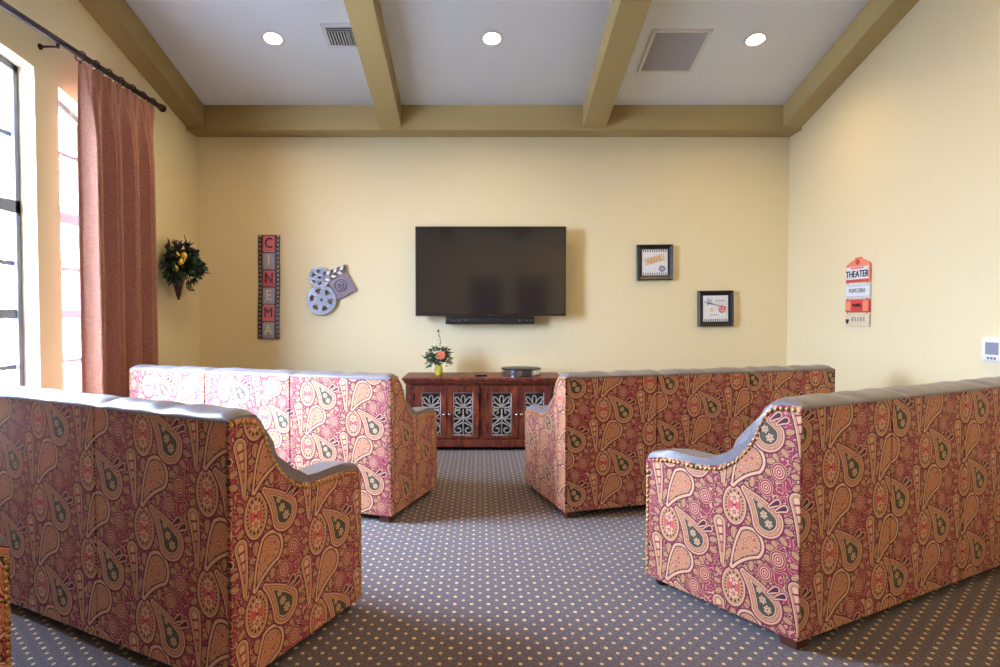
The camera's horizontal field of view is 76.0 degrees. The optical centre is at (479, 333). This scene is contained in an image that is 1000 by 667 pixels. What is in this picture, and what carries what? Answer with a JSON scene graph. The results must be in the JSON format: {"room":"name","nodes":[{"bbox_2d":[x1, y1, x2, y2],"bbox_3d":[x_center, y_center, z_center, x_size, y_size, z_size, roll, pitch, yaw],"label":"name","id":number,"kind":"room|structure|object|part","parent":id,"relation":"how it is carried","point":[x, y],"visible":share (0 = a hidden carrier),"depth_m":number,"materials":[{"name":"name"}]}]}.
{"room":"home theater room","nodes":[
{"label":"home theater room","id":0,"kind":"room"},
{"bbox_2d":[0,0,199,390],"bbox_3d":[-2.975,-1.332,1.020,0.150,5.200,11.320,0,2,0],"label":"wall","id":1,"kind":"structure","parent":0,"point":[47,76],"depth_m":4.39,"materials":[{"name":"yellow paint"}]},
{"bbox_2d":[0,55,24,386],"bbox_3d":[-3.040,-0.534,3.640,0.070,2.445,1.110,0,2,0],"label":"window","id":2,"kind":"structure","parent":1,"relation":"in","point":[10,205],"depth_m":4.15,"materials":[{"name":"plastic"}]},
{"bbox_2d":[58,100,81,392],"bbox_3d":[-3.040,-0.529,4.851,0.070,2.362,0.830,0,2,0],"label":"window","id":3,"kind":"structure","parent":1,"relation":"in","point":[67,219],"depth_m":4.77,"materials":[{"name":"glass"}]},
{"bbox_2d":[0,0,166,111],"bbox_3d":[-2.823,-1.897,3.589,0.154,0.093,4.090,0,2,0],"label":"curtain rod","id":4,"kind":"object","parent":1,"relation":"attached to","point":[8,8],"visible":1,"depth_m":4.27,"materials":[{"name":"brown metal"}]},
{"bbox_2d":[75,51,157,397],"bbox_3d":[-2.771,-0.433,5.000,0.175,3.100,1.017,0,2,-4],"label":"curtain","id":5,"kind":"object","parent":4,"relation":"hanging from","point":[117,195],"visible":0.75,"depth_m":4.81,"materials":[{"name":"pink fabric"}]},
{"bbox_2d":[78,0,203,126],"bbox_3d":[-2.810,-2.671,0.914,0.180,1.608,10.790,0,2,0],"label":"beam","id":6,"kind":"structure","parent":1,"relation":"attached to","point":[116,18],"depth_m":5.32,"materials":[{"name":"beige paint"}]},
{"bbox_2d":[159,235,210,299],"bbox_3d":[-2.739,-0.620,6.024,0.288,0.610,0.723,0,2,0],"label":"wall planter","id":7,"kind":"object","parent":1,"relation":"attached to","point":[193,266],"visible":1,"depth_m":5.89,"materials":[{"name":"plant"}]},
{"bbox_2d":[197,137,789,399],"bbox_3d":[0.138,-0.704,6.677,6.475,3.600,0.150,0,2,0],"label":"wall","id":8,"kind":"structure","parent":0,"point":[357,203],"depth_m":6.59,"materials":[{"name":"yellow paint"}]},
{"bbox_2d":[258,235,279,338],"bbox_3d":[-2.174,-0.479,6.588,0.224,1.070,0.034,1,2,0],"label":"sign","id":9,"kind":"object","parent":8,"relation":"attached to","point":[268,268],"visible":1,"depth_m":6.59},
{"bbox_3d":[-2.181,-0.031,6.599,0.120,0.160,0.012,1,2,0],"label":"frame panel","id":10,"kind":"part","parent":9,"relation":"part of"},
{"bbox_3d":[-2.178,-0.209,6.591,0.120,0.160,0.008,1,2,0],"label":"frame panel","id":11,"kind":"part","parent":9,"relation":"part of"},
{"bbox_3d":[-2.175,-0.388,6.594,0.120,0.160,0.012,1,2,0],"label":"frame panel","id":12,"kind":"part","parent":9,"relation":"part of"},
{"bbox_3d":[-2.173,-0.566,6.590,0.120,0.160,0.009,1,2,0],"label":"frame panel","id":13,"kind":"part","parent":9,"relation":"part of","materials":[{"name":"red"}]},
{"bbox_3d":[-2.170,-0.744,6.577,0.120,0.160,0.012,1,2,0],"label":"frame panel","id":14,"kind":"part","parent":9,"relation":"part of","materials":[{"name":"grey"}]},
{"bbox_3d":[-2.167,-0.922,6.570,0.120,0.160,0.009,1,2,0],"label":"frame panel","id":15,"kind":"part","parent":9,"relation":"part of","materials":[{"name":"red"}]},
{"bbox_2d":[307,265,355,314],"bbox_3d":[-1.523,-0.451,6.580,0.508,0.515,0.048,0,2,0],"label":"art","id":16,"kind":"object","parent":8,"relation":"attached to","point":[343,285],"visible":1,"depth_m":6.57,"materials":[{"name":"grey metal"}]},
{"bbox_2d":[445,317,534,323],"bbox_3d":[0.101,-0.135,6.545,0.904,0.076,0.148,0,2,0],"label":"soundbar","id":17,"kind":"object","parent":8,"relation":"attached to","point":[448,320],"visible":1,"depth_m":6.47,"materials":[{"name":"black plastic"}]},
{"bbox_2d":[415,226,565,315],"bbox_3d":[0.107,-0.627,6.517,1.521,0.901,0.164,0,2,0],"label":"television","id":18,"kind":"object","parent":8,"relation":"attached to","point":[460,270],"visible":1,"depth_m":6.44,"materials":[{"name":"black plastic"}]},
{"bbox_2d":[186,105,801,136],"bbox_3d":[0.138,-2.147,6.433,6.075,0.276,0.250,0,2,0],"label":"beam","id":19,"kind":"structure","parent":8,"relation":"attached to","point":[219,120],"depth_m":6.31,"materials":[{"name":"beige paint"}]},
{"bbox_2d":[636,244,672,279],"bbox_3d":[1.796,-0.731,6.575,0.365,0.364,0.048,-1,2,0],"label":"framed print","id":20,"kind":"object","parent":8,"relation":"attached to","point":[654,261],"visible":1,"depth_m":6.57,"materials":[{"name":"black plastic"}]},
{"bbox_2d":[697,290,733,326],"bbox_3d":[2.425,-0.257,6.589,0.361,0.367,0.048,-1,2,0],"label":"framed print","id":21,"kind":"object","parent":8,"relation":"attached to","point":[714,308],"visible":1,"depth_m":6.59,"materials":[{"name":"black plastic"}]},
{"bbox_2d":[125,0,869,104],"bbox_3d":[0.138,-2.784,1.001,6.475,1.588,11.370,0,2,0],"label":"ceiling","id":22,"kind":"structure","parent":0,"point":[547,54],"depth_m":5.46,"materials":[{"name":"paint"}]},
{"bbox_2d":[260,30,284,45],"bbox_3d":[-1.725,-2.457,5.332,0.199,0.054,0.193,0,2,-5],"label":"recessed light","id":23,"kind":"object","parent":22,"relation":"in","point":[274,37],"visible":1,"depth_m":5.33,"materials":[{"name":"white paint"}]},
{"bbox_2d":[320,23,356,47],"bbox_3d":[-1.100,-2.465,5.301,0.380,0.085,0.293,0,2,0],"label":"ceiling vent","id":24,"kind":"object","parent":22,"relation":"in","point":[337,35],"visible":0.56,"depth_m":5.29,"materials":[{"name":"white metal"}]},
{"bbox_2d":[344,0,401,126],"bbox_3d":[-0.879,-2.671,0.914,0.213,1.608,10.790,0,2,0],"label":"beam","id":25,"kind":"structure","parent":22,"relation":"attached to","point":[365,17],"depth_m":5.29,"materials":[{"name":"beige paint"}]},
{"bbox_2d":[480,30,503,45],"bbox_3d":[0.100,-2.457,5.332,0.199,0.054,0.193,0,2,-5],"label":"recessed light","id":26,"kind":"object","parent":22,"relation":"in","point":[491,36],"visible":1,"depth_m":5.33,"materials":[{"name":"white paint"}]},
{"bbox_2d":[583,0,651,126],"bbox_3d":[1.129,-2.671,0.914,0.226,1.608,10.790,0,2,0],"label":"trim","id":27,"kind":"structure","parent":22,"relation":"attached to","point":[626,18],"depth_m":5.29,"materials":[{"name":"beige paint"}]},
{"bbox_2d":[637,29,712,72],"bbox_3d":[1.662,-2.420,5.502,0.490,0.152,0.555,0,2,0],"label":"ceiling vent","id":28,"kind":"object","parent":22,"relation":"in","point":[667,50],"visible":1,"depth_m":5.49,"materials":[{"name":"white metal"}]},
{"bbox_2d":[743,31,768,47],"bbox_3d":[2.302,-2.454,5.346,0.199,0.054,0.193,0,2,-5],"label":"recessed light","id":29,"kind":"object","parent":22,"relation":"in","point":[754,38],"visible":1,"depth_m":5.34,"materials":[{"name":"white paint"}]},
{"bbox_2d":[10,447,999,666],"bbox_3d":[0.087,1.296,1.150,6.575,0.060,11.420,0,2,0],"label":"floor","id":30,"kind":"structure","parent":0,"point":[481,569],"depth_m":2.79,"materials":[{"name":"carpet"}]},
{"bbox_2d":[0,536,11,666],"bbox_3d":[-2.547,0.752,1.994,2.160,0.974,0.778,1,2,23],"label":"sofa","id":31,"kind":"object","parent":30,"relation":"on","point":[5,607],"visible":1,"depth_m":1.91,"materials":[{"name":"multicoloured fabric"}]},
{"bbox_3d":[-1.611,0.745,1.612,0.106,0.903,0.743,1,2,23],"label":"arm","id":32,"kind":"part","parent":31,"relation":"part of","materials":[{"name":"fabric"}]},
{"bbox_3d":[-1.413,0.920,1.914,0.009,0.511,0.017,1,2,23],"label":"nailhead trim","id":33,"kind":"part","parent":31,"relation":"part of","materials":[{"name":"gold metal"}]},
{"bbox_2d":[0,384,361,666],"bbox_3d":[-1.621,0.722,2.980,2.224,0.974,0.778,1,2,28],"label":"sofa","id":34,"kind":"object","parent":30,"relation":"on","point":[173,533],"visible":1,"depth_m":2.39,"materials":[{"name":"multicoloured fabric"}]},
{"bbox_3d":[-0.681,0.456,2.445,0.009,0.344,0.730,1,2,23],"label":"nailhead trim","id":35,"kind":"part","parent":34,"relation":"part of","materials":[{"name":"gold metal"}]},
{"bbox_3d":[-0.684,0.728,2.478,0.022,0.903,0.769,1,2,23],"label":"panel","id":36,"kind":"part","parent":34,"relation":"part of","materials":[{"name":"fabric"}]},
{"bbox_3d":[-0.723,0.717,2.521,0.106,0.903,0.752,1,2,23],"label":"arm","id":37,"kind":"part","parent":34,"relation":"part of","materials":[{"name":"fabric"}]},
{"bbox_3d":[-0.527,0.893,2.819,0.009,0.511,0.017,1,2,28],"label":"nailhead trim","id":38,"kind":"part","parent":34,"relation":"part of","materials":[{"name":"gold metal"}]},
{"bbox_2d":[129,364,436,522],"bbox_3d":[-1.439,0.694,4.680,2.194,0.928,0.778,1,2,20],"label":"sofa","id":39,"kind":"object","parent":30,"relation":"on","point":[365,420],"visible":0.72,"depth_m":4.15,"materials":[{"name":"multicoloured fabric"}]},
{"bbox_3d":[-2.436,0.673,5.048,0.022,0.857,0.766,1,2,18],"label":"panel","id":40,"kind":"part","parent":39,"relation":"part of","materials":[{"name":"fabric"}]},
{"bbox_3d":[-0.586,1.145,4.026,0.073,0.065,0.070,1,2,20],"label":"leg","id":41,"kind":"part","parent":39,"relation":"part of","materials":[{"name":"brown wood"}]},
{"bbox_3d":[-0.443,0.696,4.309,0.022,0.857,0.766,1,2,18],"label":"panel","id":42,"kind":"part","parent":39,"relation":"part of","materials":[{"name":"fabric"}]},
{"bbox_3d":[-0.436,0.438,4.283,0.009,0.329,0.715,1,2,18],"label":"nailhead trim","id":43,"kind":"part","parent":39,"relation":"part of","materials":[{"name":"gold metal"}]},
{"bbox_3d":[-0.487,0.685,4.345,0.106,0.856,0.747,1,2,18],"label":"arm","id":44,"kind":"part","parent":39,"relation":"part of","materials":[{"name":"fabric"}]},
{"bbox_3d":[-0.319,0.848,4.662,0.009,0.488,0.017,1,2,20],"label":"nailhead trim","id":45,"kind":"part","parent":39,"relation":"part of","materials":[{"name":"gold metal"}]},
{"bbox_2d":[402,372,558,446],"bbox_3d":[0.028,0.758,6.306,1.525,0.700,0.579,0,2,0],"label":"media cabinet","id":46,"kind":"object","parent":30,"relation":"on","point":[470,410],"visible":0.79,"depth_m":6.06,"materials":[{"name":"brown wood"}]},
{"bbox_3d":[-0.470,0.746,6.064,0.311,0.496,0.026,0,2,0],"label":"door","id":47,"kind":"part","parent":46,"relation":"part of","materials":[{"name":"brown wood"}]},
{"bbox_2d":[422,393,440,434],"bbox_3d":[-0.462,0.762,6.062,0.194,0.418,0.014,0,2,0],"label":"iron grille","id":48,"kind":"object","parent":46,"relation":"attached to","point":[431,400],"depth_m":6.07,"materials":[{"name":"silver metal"}]},
{"bbox_2d":[422,329,453,374],"bbox_3d":[-0.413,0.184,6.280,0.337,0.450,0.298,0,2,0],"label":"flower arrangement","id":49,"kind":"object","parent":46,"relation":"on","point":[444,353],"visible":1,"depth_m":6.25,"materials":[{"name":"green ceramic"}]},
{"bbox_3d":[-0.159,0.746,6.064,0.301,0.496,0.026,0,2,0],"label":"door","id":50,"kind":"part","parent":46,"relation":"part of","materials":[{"name":"brown wood"}]},
{"bbox_2d":[453,393,472,434],"bbox_3d":[-0.159,0.762,6.062,0.200,0.418,0.014,0,2,0],"label":"iron grille","id":51,"kind":"object","parent":46,"relation":"attached to","point":[462,402],"depth_m":6.07,"materials":[{"name":"silver metal"}]},
{"bbox_2d":[475,374,486,376],"bbox_3d":[0.010,0.403,6.155,0.110,0.020,0.040,0,2,-8],"label":"remote control","id":52,"kind":"object","parent":46,"relation":"on","point":[476,375],"visible":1,"depth_m":6.14,"materials":[{"name":"black plastic"}]},
{"bbox_2d":[492,393,510,434],"bbox_3d":[0.205,0.762,6.062,0.198,0.418,0.014,0,2,0],"label":"iron grille","id":53,"kind":"object","parent":46,"relation":"attached to","point":[501,402],"depth_m":6.07,"materials":[{"name":"silver metal"}]},
{"bbox_3d":[0.213,0.746,6.064,0.301,0.496,0.026,0,2,0],"label":"door","id":54,"kind":"part","parent":46,"relation":"part of","materials":[{"name":"brown wood"}]},
{"bbox_2d":[501,366,540,377],"bbox_3d":[0.400,0.372,6.234,0.388,0.077,0.388,0,2,0],"label":"metal tin","id":55,"kind":"object","parent":46,"relation":"on","point":[510,371],"visible":1,"depth_m":6.09,"materials":[{"name":"silver metal"}]},
{"bbox_3d":[0.400,0.339,6.233,0.388,0.011,0.388,0,2,0],"label":"lid","id":56,"kind":"part","parent":55,"relation":"part of","materials":[{"name":"black plastic"}]},
{"bbox_2d":[525,393,543,410],"bbox_3d":[0.514,0.762,6.062,0.196,0.418,0.014,0,2,0],"label":"iron grille","id":57,"kind":"object","parent":46,"relation":"attached to","point":[531,399],"depth_m":6.07,"materials":[{"name":"silver metal"}]},
{"bbox_3d":[0.525,0.746,6.064,0.311,0.496,0.026,0,2,0],"label":"door","id":58,"kind":"part","parent":46,"relation":"part of","materials":[{"name":"brown wood"}]},
{"bbox_2d":[525,365,834,517],"bbox_3d":[1.460,0.692,4.720,2.190,0.928,0.778,-1,2,-17],"label":"sofa","id":59,"kind":"object","parent":30,"relation":"on","point":[588,448],"visible":0.76,"depth_m":4.21,"materials":[{"name":"multicoloured fabric"}]},
{"bbox_3d":[0.338,0.846,4.759,0.009,0.488,0.017,-1,2,-17],"label":"nailhead trim","id":60,"kind":"part","parent":59,"relation":"part of","materials":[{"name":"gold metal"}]},
{"bbox_3d":[0.492,0.682,4.434,0.106,0.856,0.747,0,2,-15],"label":"arm","id":61,"kind":"part","parent":59,"relation":"part of","materials":[{"name":"fabric"}]},
{"bbox_3d":[0.438,0.435,4.375,0.009,0.329,0.714,0,2,-15],"label":"nailhead trim","id":62,"kind":"part","parent":59,"relation":"part of","materials":[{"name":"gold metal"}]},
{"bbox_3d":[0.446,0.693,4.401,0.022,0.857,0.766,0,2,-15],"label":"panel","id":63,"kind":"part","parent":59,"relation":"part of","materials":[{"name":"fabric"}]},
{"bbox_3d":[0.575,1.143,4.111,0.072,0.065,0.070,-1,2,-17],"label":"leg","id":64,"kind":"part","parent":59,"relation":"part of","materials":[{"name":"brown wood"}]},
{"bbox_3d":[2.475,0.674,5.035,0.022,0.857,0.766,0,2,-15],"label":"panel","id":65,"kind":"part","parent":59,"relation":"part of","materials":[{"name":"fabric"}]},
{"bbox_2d":[645,376,999,649],"bbox_3d":[1.950,0.714,3.268,2.220,0.974,0.778,-1,2,-29],"label":"sofa","id":66,"kind":"object","parent":30,"relation":"on","point":[829,511],"visible":1,"depth_m":2.70,"materials":[{"name":"multicoloured fabric"}]},
{"bbox_3d":[0.803,0.885,3.069,0.009,0.511,0.017,-1,2,-29],"label":"nailhead trim","id":67,"kind":"part","parent":66,"relation":"part of","materials":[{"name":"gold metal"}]},
{"bbox_3d":[1.052,0.709,2.800,0.106,0.903,0.751,-1,2,-33],"label":"arm","id":68,"kind":"part","parent":66,"relation":"part of","materials":[{"name":"fabric"}]},
{"bbox_3d":[1.016,0.720,2.759,0.022,0.903,0.769,-1,2,-33],"label":"panel","id":69,"kind":"part","parent":66,"relation":"part of","materials":[{"name":"multicoloured fabric"}]},
{"bbox_3d":[1.017,0.447,2.727,0.009,0.344,0.730,-1,2,-33],"label":"nailhead trim","id":70,"kind":"part","parent":66,"relation":"part of","materials":[{"name":"gold metal"}]},
{"bbox_2d":[733,418,757,447],"bbox_3d":[1.449,0.533,2.873,0.643,0.520,0.383,-1,2,-29],"label":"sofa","id":71,"kind":"object","parent":66,"relation":"on","point":[743,437],"depth_m":2.79,"materials":[{"name":"fabric"}]},
{"bbox_3d":[1.236,1.191,2.520,0.075,0.065,0.070,-1,2,-29],"label":"leg","id":72,"kind":"part","parent":66,"relation":"part of","materials":[{"name":"brown wood"}]},
{"bbox_2d":[786,0,999,391],"bbox_3d":[3.250,-1.145,1.051,0.150,4.826,11.370,0,2,0],"label":"wall","id":73,"kind":"structure","parent":0,"point":[897,170],"depth_m":4.76,"materials":[{"name":"yellow paint"}]},
{"bbox_2d":[783,0,918,126],"bbox_3d":[3.083,-2.671,0.914,0.185,1.608,10.790,0,2,0],"label":"ceiling beam","id":74,"kind":"structure","parent":73,"relation":"attached to","point":[877,19],"depth_m":5.32,"materials":[{"name":"beige paint"}]},
{"bbox_2d":[845,257,870,325],"bbox_3d":[3.160,-0.351,5.357,0.018,0.575,0.336,0,2,0],"label":"sign","id":75,"kind":"object","parent":73,"relation":"attached to","point":[859,269],"visible":1,"depth_m":5.34,"materials":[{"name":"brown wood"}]},
{"bbox_3d":[3.156,-0.232,5.360,0.005,0.087,0.316,0,2,0],"label":"panel","id":76,"kind":"part","parent":75,"relation":"part of","materials":[{"name":"red"}]},
{"bbox_3d":[3.156,-0.507,5.352,0.005,0.103,0.312,0,2,0],"label":"panel","id":77,"kind":"part","parent":75,"relation":"part of","materials":[{"name":"white"}]},
{"bbox_2d":[852,317,864,320],"bbox_3d":[3.157,-0.120,5.344,0.004,0.035,0.180,0,2,0],"label":"print","id":78,"kind":"object","parent":75,"relation":"attached to","point":[853,318],"depth_m":5.33},
{"bbox_2d":[982,337,999,362],"bbox_3d":[3.159,0.100,3.935,0.032,0.154,0.180,0,2,0],"label":"thermostat","id":79,"kind":"object","parent":73,"relation":"attached to","point":[990,346],"visible":1,"depth_m":3.94,"materials":[{"name":"white plastic"}]},
{"label":"outside","id":80,"kind":"structure","parent":0,"visible":0},
{"bbox_2d":[0,331,79,392],"bbox_3d":[-31.535,1.345,10.046,56.930,0.100,100.000,0,2,0],"label":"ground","id":81,"kind":"structure","parent":80,"point":[70,345],"depth_m":20.70,"materials":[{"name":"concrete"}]},
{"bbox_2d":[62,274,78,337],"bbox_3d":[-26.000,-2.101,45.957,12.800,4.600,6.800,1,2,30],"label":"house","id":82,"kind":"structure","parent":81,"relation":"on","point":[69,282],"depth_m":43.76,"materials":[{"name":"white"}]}
]}

